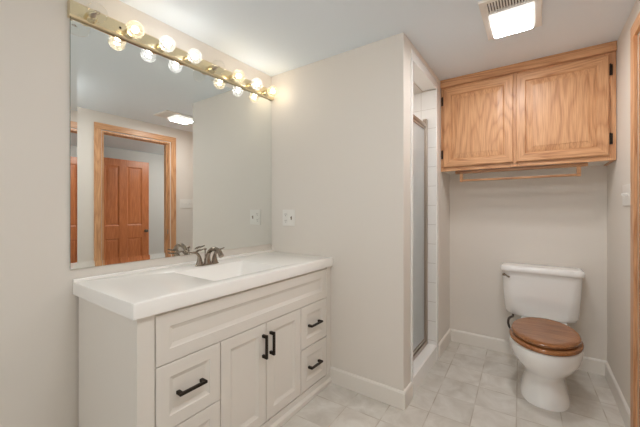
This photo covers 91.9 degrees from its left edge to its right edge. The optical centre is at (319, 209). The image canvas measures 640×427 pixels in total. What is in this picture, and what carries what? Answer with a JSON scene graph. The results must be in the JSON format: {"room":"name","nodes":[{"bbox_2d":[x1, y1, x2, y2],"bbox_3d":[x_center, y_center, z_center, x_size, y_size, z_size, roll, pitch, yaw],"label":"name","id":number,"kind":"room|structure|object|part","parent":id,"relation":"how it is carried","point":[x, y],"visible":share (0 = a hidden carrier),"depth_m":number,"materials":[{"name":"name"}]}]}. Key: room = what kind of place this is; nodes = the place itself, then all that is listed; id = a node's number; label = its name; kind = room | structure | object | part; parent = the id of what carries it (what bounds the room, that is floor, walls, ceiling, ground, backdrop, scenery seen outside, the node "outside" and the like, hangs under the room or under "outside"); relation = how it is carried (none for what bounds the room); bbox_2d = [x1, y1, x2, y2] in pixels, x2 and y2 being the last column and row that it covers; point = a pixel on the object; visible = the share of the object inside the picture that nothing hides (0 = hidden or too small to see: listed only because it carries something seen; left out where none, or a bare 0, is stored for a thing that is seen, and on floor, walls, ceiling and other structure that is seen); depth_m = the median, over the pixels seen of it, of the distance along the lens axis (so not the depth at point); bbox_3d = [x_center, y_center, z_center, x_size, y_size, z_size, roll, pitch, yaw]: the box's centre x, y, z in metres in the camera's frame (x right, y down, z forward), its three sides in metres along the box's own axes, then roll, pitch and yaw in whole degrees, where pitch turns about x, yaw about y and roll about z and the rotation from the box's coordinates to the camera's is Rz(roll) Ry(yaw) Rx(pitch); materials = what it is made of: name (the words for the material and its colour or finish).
{"room":"bathroom","nodes":[
{"label":"bathroom","id":0,"kind":"room"},
{"bbox_2d":[0,0,270,426],"bbox_3d":[-0.902,0.063,1.806,0.100,2.236,4.227,0,0,35],"label":"wall","id":1,"kind":"structure","parent":0,"point":[39,308],"depth_m":1.32,"materials":[{"name":"beige paint"}]},
{"bbox_2d":[70,18,271,269],"bbox_3d":[-0.755,-0.295,1.921,0.008,1.129,1.289,0,0,35],"label":"wall mirror","id":2,"kind":"object","parent":1,"relation":"attached to","point":[169,158],"visible":0.95,"depth_m":1.70,"materials":[{"name":"grey mirror"}]},
{"bbox_2d":[67,0,277,100],"bbox_3d":[-0.700,-0.890,1.877,0.146,0.090,1.298,0,0,35],"label":"vanity light","id":3,"kind":"object","parent":1,"relation":"attached to","point":[76,11],"visible":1,"depth_m":1.67,"materials":[{"name":"gold metal"}]},
{"bbox_2d":[84,11,97,23],"bbox_3d":[-1.047,-0.886,1.422,0.032,0.048,0.048,0,0,35],"label":"socket","id":4,"kind":"object","parent":3,"relation":"attached to","point":[94,18],"depth_m":1.41,"materials":[{"name":"gold metal"}]},
{"bbox_3d":[-1.016,-0.886,1.401,0.055,0.022,0.026,0,0,35],"label":"stem","id":5,"kind":"part","parent":3,"relation":"part of","materials":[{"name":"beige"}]},
{"bbox_2d":[123,28,134,38],"bbox_3d":[-0.954,-0.886,1.555,0.032,0.048,0.048,0,0,35],"label":"socket","id":6,"kind":"object","parent":3,"relation":"attached to","point":[126,31],"depth_m":1.54,"materials":[{"name":"gold metal"}]},
{"bbox_2d":[156,42,166,52],"bbox_3d":[-0.862,-0.886,1.687,0.032,0.048,0.048,0,0,35],"label":"socket","id":7,"kind":"object","parent":3,"relation":"attached to","point":[163,49],"depth_m":1.68,"materials":[{"name":"gold metal"}]},
{"bbox_2d":[184,55,193,63],"bbox_3d":[-0.769,-0.886,1.820,0.032,0.048,0.048,0,0,35],"label":"socket","id":8,"kind":"object","parent":3,"relation":"attached to","point":[188,59],"depth_m":1.81,"materials":[{"name":"gold metal"}]},
{"bbox_2d":[208,65,216,73],"bbox_3d":[-0.676,-0.886,1.952,0.032,0.048,0.048,0,0,35],"label":"socket","id":9,"kind":"object","parent":3,"relation":"attached to","point":[212,69],"depth_m":1.94,"materials":[{"name":"gold metal"}]},
{"bbox_2d":[229,75,236,81],"bbox_3d":[-0.584,-0.886,2.085,0.032,0.048,0.048,0,0,35],"label":"socket","id":10,"kind":"object","parent":3,"relation":"attached to","point":[232,78],"depth_m":2.07,"materials":[{"name":"gold metal"}]},
{"bbox_2d":[247,83,254,89],"bbox_3d":[-0.491,-0.886,2.217,0.032,0.048,0.048,0,0,35],"label":"socket","id":11,"kind":"object","parent":3,"relation":"attached to","point":[250,86],"depth_m":2.21,"materials":[{"name":"gold metal"}]},
{"bbox_2d":[72,249,272,281],"bbox_3d":[-0.747,0.320,1.923,0.017,0.013,1.282,0,0,35],"label":"backsplash","id":12,"kind":"structure","parent":1,"relation":"attached to","point":[263,251],"depth_m":1.67,"materials":[{"name":"white stone"}]},
{"bbox_2d":[271,32,409,410],"bbox_3d":[0.092,0.063,2.188,1.091,2.236,0.138,0,0,35],"label":"wall","id":13,"kind":"structure","parent":0,"point":[341,122],"depth_m":2.02,"materials":[{"name":"beige paint"}]},
{"bbox_2d":[283,210,294,225],"bbox_3d":[-0.239,0.060,2.341,0.122,0.123,0.016,0,0,35],"label":"outlet plate","id":14,"kind":"object","parent":13,"relation":"attached to","point":[288,215],"visible":1,"depth_m":2.34,"materials":[{"name":"white plastic"}]},
{"bbox_2d":[119,0,635,80],"bbox_3d":[1.208,-1.095,1.077,4.394,0.080,5.450,0,0,35],"label":"ceiling","id":15,"kind":"structure","parent":0,"point":[272,37],"depth_m":1.79,"materials":[{"name":"white paint"}]},
{"bbox_2d":[478,0,541,39],"bbox_3d":[1.028,-1.034,1.662,0.267,0.042,0.413,0,0,35],"label":"exhaust fan","id":16,"kind":"object","parent":15,"relation":"attached to","point":[500,18],"visible":1,"depth_m":1.64,"materials":[{"name":"white plastic"}]},
{"bbox_2d":[485,0,528,13],"bbox_3d":[0.952,-1.047,1.553,0.210,0.010,0.098,0,0,35],"label":"grille","id":17,"kind":"object","parent":16,"relation":"attached to","point":[493,6],"depth_m":1.58,"materials":[{"name":"white plastic"}]},
{"bbox_2d":[413,82,422,94],"bbox_3d":[0.258,-0.979,2.524,0.978,0.080,0.602,0,0,35],"label":"ceiling","id":18,"kind":"structure","parent":0,"point":[416,89],"depth_m":2.43,"materials":[{"name":"beige paint"}]},
{"bbox_2d":[413,90,435,344],"bbox_3d":[0.468,0.121,2.737,1.078,2.120,0.012,0,0,35],"label":"wall","id":19,"kind":"structure","parent":0,"point":[424,104],"depth_m":2.44,"materials":[{"name":"white tile"}]},
{"bbox_2d":[410,41,449,343],"bbox_3d":[0.831,0.063,2.404,0.100,2.236,1.062,0,0,35],"label":"wall","id":20,"kind":"structure","parent":0,"point":[443,178],"depth_m":2.60,"materials":[{"name":"beige paint"}]},
{"bbox_2d":[404,382,412,408],"bbox_3d":[0.538,1.129,1.886,0.013,0.105,0.128,0,0,35],"label":"baseboard","id":21,"kind":"structure","parent":20,"relation":"attached to","point":[409,389],"depth_m":1.88,"materials":[{"name":"white paint"}]},
{"bbox_2d":[413,114,427,360],"bbox_3d":[0.683,0.173,2.237,0.032,1.774,0.558,0,0,35],"label":"shower door","id":22,"kind":"structure","parent":20,"relation":"attached to","point":[420,128],"depth_m":2.34,"materials":[{"name":"grey glass"}]},
{"bbox_3d":[0.682,0.188,2.232,0.004,1.630,0.452,0,0,35],"label":"glass pane","id":23,"kind":"part","parent":22,"relation":"part of","materials":[{"name":"white"}]},
{"bbox_2d":[410,49,437,382],"bbox_3d":[0.716,0.086,2.233,0.107,2.190,0.640,0,0,35],"label":"trim","id":24,"kind":"structure","parent":20,"relation":"attached to","point":[420,75],"depth_m":2.02,"materials":[{"name":"white paint"}]},
{"bbox_2d":[438,329,450,357],"bbox_3d":[1.062,1.129,2.635,0.013,0.105,0.417,0,0,35],"label":"baseboard","id":25,"kind":"structure","parent":20,"relation":"attached to","point":[446,339],"depth_m":2.60,"materials":[{"name":"white paint"}]},
{"bbox_2d":[280,341,625,426],"bbox_3d":[1.208,1.221,1.077,4.394,0.080,5.450,0,0,35],"label":"floor","id":26,"kind":"structure","parent":0,"point":[468,385],"depth_m":1.89,"materials":[{"name":"tile"}]},
{"bbox_2d":[79,266,331,426],"bbox_3d":[-0.498,0.782,1.760,0.587,0.798,1.262,0,0,35],"label":"vanity cabinet","id":27,"kind":"object","parent":26,"relation":"on","point":[256,356],"visible":0.91,"depth_m":1.38,"materials":[{"name":"white paint"}]},
{"bbox_3d":[-0.532,0.720,1.269,0.012,0.255,0.285,0,0,35],"label":"drawer","id":28,"kind":"part","parent":27,"relation":"part of","materials":[{"name":"white paint"}]},
{"bbox_3d":[-0.520,0.722,1.261,0.034,0.013,0.122,0,0,35],"label":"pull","id":29,"kind":"part","parent":27,"relation":"part of","materials":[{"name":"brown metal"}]},
{"bbox_3d":[-0.532,0.979,1.269,0.012,0.256,0.285,0,0,35],"label":"drawer","id":30,"kind":"part","parent":27,"relation":"part of","materials":[{"name":"white paint"}]},
{"bbox_2d":[73,251,332,319],"bbox_3d":[-0.516,0.394,1.761,0.582,0.134,1.282,0,0,35],"label":"countertop","id":31,"kind":"structure","parent":27,"relation":"on","point":[133,296],"depth_m":1.41,"materials":[{"name":"white stone"}]},
{"bbox_2d":[187,247,224,266],"bbox_3d":[-0.626,0.272,1.816,0.175,0.110,0.252,0,0,35],"label":"faucet","id":32,"kind":"object","parent":31,"relation":"on","point":[207,261],"visible":1,"depth_m":1.81,"materials":[{"name":"silver metal"}]},
{"bbox_3d":[-0.718,0.278,1.786,0.044,0.085,0.096,0,0,35],"label":"handle","id":33,"kind":"part","parent":32,"relation":"part of","materials":[{"name":"silver metal"}]},
{"bbox_3d":[-0.674,0.323,1.850,0.052,0.008,0.156,0,0,35],"label":"plate","id":34,"kind":"part","parent":32,"relation":"part of","materials":[{"name":"silver metal"}]},
{"bbox_3d":[-0.624,0.269,1.815,0.170,0.106,0.048,0,0,35],"label":"spout","id":35,"kind":"part","parent":32,"relation":"part of","materials":[{"name":"silver metal"}]},
{"bbox_3d":[-0.629,0.278,1.913,0.044,0.085,0.096,0,0,35],"label":"handle","id":36,"kind":"part","parent":32,"relation":"part of","materials":[{"name":"silver metal"}]},
{"bbox_3d":[-0.367,0.850,1.505,0.012,0.515,0.282,0,0,35],"label":"door","id":37,"kind":"part","parent":27,"relation":"part of","materials":[{"name":"white paint"}]},
{"bbox_3d":[-0.281,0.702,1.587,0.034,0.122,0.013,0,0,35],"label":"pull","id":38,"kind":"part","parent":27,"relation":"part of","materials":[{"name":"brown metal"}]},
{"bbox_3d":[-0.250,0.702,1.632,0.034,0.122,0.013,0,0,35],"label":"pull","id":39,"kind":"part","parent":27,"relation":"part of","materials":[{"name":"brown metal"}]},
{"bbox_3d":[-0.202,0.850,1.741,0.012,0.515,0.286,0,0,35],"label":"door","id":40,"kind":"part","parent":27,"relation":"part of","materials":[{"name":"white paint"}]},
{"bbox_3d":[-0.289,1.147,1.614,0.032,0.068,1.262,0,0,35],"label":"rail","id":41,"kind":"part","parent":27,"relation":"part of","materials":[{"name":"white paint"}]},
{"bbox_3d":[-0.039,0.720,1.974,0.012,0.255,0.275,0,0,35],"label":"drawer","id":42,"kind":"part","parent":27,"relation":"part of","materials":[{"name":"white paint"}]},
{"bbox_3d":[-0.039,0.979,1.974,0.012,0.256,0.275,0,0,35],"label":"drawer","id":43,"kind":"part","parent":27,"relation":"part of","materials":[{"name":"white paint"}]},
{"bbox_3d":[-0.028,0.981,1.966,0.034,0.013,0.122,0,0,35],"label":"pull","id":44,"kind":"part","parent":27,"relation":"part of","materials":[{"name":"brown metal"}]},
{"bbox_3d":[-0.028,0.722,1.966,0.034,0.013,0.122,0,0,35],"label":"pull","id":45,"kind":"part","parent":27,"relation":"part of","materials":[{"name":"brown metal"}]},
{"bbox_2d":[413,344,436,395],"bbox_3d":[0.695,1.120,2.229,0.136,0.122,0.560,0,0,35],"label":"shower curb","id":46,"kind":"object","parent":26,"relation":"on","point":[423,363],"depth_m":2.19,"materials":[{"name":"white tile"}]},
{"bbox_2d":[500,262,584,411],"bbox_3d":[1.483,0.802,2.085,0.508,0.757,0.813,0,0,35],"label":"toilet","id":47,"kind":"object","parent":26,"relation":"on","point":[546,298],"visible":1,"depth_m":2.02,"materials":[{"name":"white ceramic"}]},
{"bbox_3d":[1.653,0.447,2.328,0.508,0.045,0.220,0,0,35],"label":"tank lid","id":48,"kind":"part","parent":47,"relation":"part of","materials":[{"name":"white ceramic"}]},
{"bbox_3d":[1.654,0.638,2.330,0.486,0.338,0.195,0,0,35],"label":"tank","id":49,"kind":"part","parent":47,"relation":"part of","materials":[{"name":"white ceramic"}]},
{"bbox_3d":[1.418,0.805,1.957,0.380,0.024,0.529,0,0,35],"label":"seat","id":50,"kind":"part","parent":47,"relation":"part of","materials":[{"name":"brown wood"}]},
{"bbox_3d":[1.420,0.770,1.959,0.358,0.033,0.496,0,0,35],"label":"seat lid","id":51,"kind":"part","parent":47,"relation":"part of","materials":[{"name":"brown wood"}]},
{"bbox_3d":[1.439,1.000,1.987,0.378,0.362,0.594,0,0,35],"label":"bowl","id":52,"kind":"part","parent":47,"relation":"part of","materials":[{"name":"white ceramic"}]},
{"bbox_2d":[450,165,606,360],"bbox_3d":[1.242,0.063,2.825,2.246,2.236,0.100,0,0,35],"label":"wall","id":53,"kind":"structure","parent":0,"point":[555,221],"depth_m":2.49,"materials":[{"name":"beige paint"}]},
{"bbox_2d":[440,40,616,174],"bbox_3d":[1.512,-0.683,2.368,1.054,0.741,0.338,0,0,35],"label":"upper cabinet","id":54,"kind":"object","parent":53,"relation":"attached to","point":[560,108],"visible":1,"depth_m":2.17,"materials":[{"name":"brown wood"}]},
{"bbox_3d":[1.203,-0.661,2.385,0.353,0.503,0.009,0,0,35],"label":"panel","id":55,"kind":"part","parent":54,"relation":"part of","materials":[{"name":"brown wood"}]},
{"bbox_3d":[1.205,-0.661,2.388,0.485,0.635,0.018,0,0,35],"label":"door","id":56,"kind":"part","parent":54,"relation":"part of","materials":[{"name":"brown wood"}]},
{"bbox_2d":[455,162,587,181],"bbox_3d":[1.438,-0.268,2.285,0.818,0.088,0.030,0,0,35],"label":"towel rail","id":57,"kind":"object","parent":54,"relation":"attached to","point":[578,166],"visible":1,"depth_m":2.24,"materials":[{"name":"brown wood"}]},
{"bbox_3d":[1.437,-0.234,2.285,0.705,0.017,0.016,0,0,35],"label":"rail","id":58,"kind":"part","parent":57,"relation":"part of","materials":[{"name":"brown wood"}]},
{"bbox_3d":[1.517,-0.326,2.389,1.038,0.014,0.298,0,0,35],"label":"panel","id":59,"kind":"part","parent":54,"relation":"part of","materials":[{"name":"brown wood"}]},
{"bbox_3d":[1.619,-0.661,2.095,0.367,0.503,0.009,0,0,35],"label":"panel","id":60,"kind":"part","parent":54,"relation":"part of","materials":[{"name":"brown wood"}]},
{"bbox_3d":[1.621,-0.661,2.098,0.499,0.635,0.018,0,0,35],"label":"door","id":61,"kind":"part","parent":54,"relation":"part of","materials":[{"name":"brown wood"}]},
{"bbox_2d":[451,329,606,375],"bbox_3d":[1.611,1.129,2.498,1.045,0.105,0.013,0,0,35],"label":"baseboard","id":62,"kind":"structure","parent":53,"relation":"attached to","point":[592,365],"depth_m":2.59,"materials":[{"name":"white paint"}]},
{"bbox_2d":[607,0,639,408],"bbox_3d":[0.935,0.063,0.522,0.110,2.236,4.027,0,0,35],"label":"wall","id":63,"kind":"structure","parent":0,"point":[618,171],"depth_m":1.83,"materials":[{"name":"beige paint"}]},
{"bbox_2d":[605,362,629,426],"bbox_3d":[1.819,1.129,1.895,0.013,0.105,0.738,0,0,35],"label":"baseboard","id":64,"kind":"structure","parent":63,"relation":"attached to","point":[622,405],"depth_m":1.86,"materials":[{"name":"white paint"}]},
{"bbox_2d":[621,183,629,205],"bbox_3d":[1.690,-0.082,1.716,0.018,0.119,0.180,0,0,35],"label":"switch plate","id":65,"kind":"object","parent":63,"relation":"attached to","point":[625,193],"visible":0.89,"depth_m":1.71,"materials":[{"name":"white plastic"}]},
{"bbox_2d":[630,35,637,426],"bbox_3d":[1.397,0.157,1.184,0.142,2.048,0.908,0,0,35],"label":"trim","id":66,"kind":"structure","parent":63,"relation":"attached to","point":[634,42],"depth_m":1.54,"materials":[{"name":"brown wood"}]},
{"bbox_2d":[630,12,639,40],"bbox_3d":[1.397,-0.900,1.184,0.142,0.066,0.908,0,0,35],"label":"trim","id":67,"kind":"structure","parent":63,"relation":"attached to","point":[635,29],"depth_m":1.51,"materials":[{"name":"brown wood"}]},
{"bbox_2d":[638,34,639,426],"bbox_3d":[1.397,0.161,1.184,0.110,2.041,0.762,0,0,35],"label":"trim","id":68,"kind":"structure","parent":63,"relation":"attached to","point":[639,34],"depth_m":1.51,"materials":[{"name":"brown wood"}]}
]}

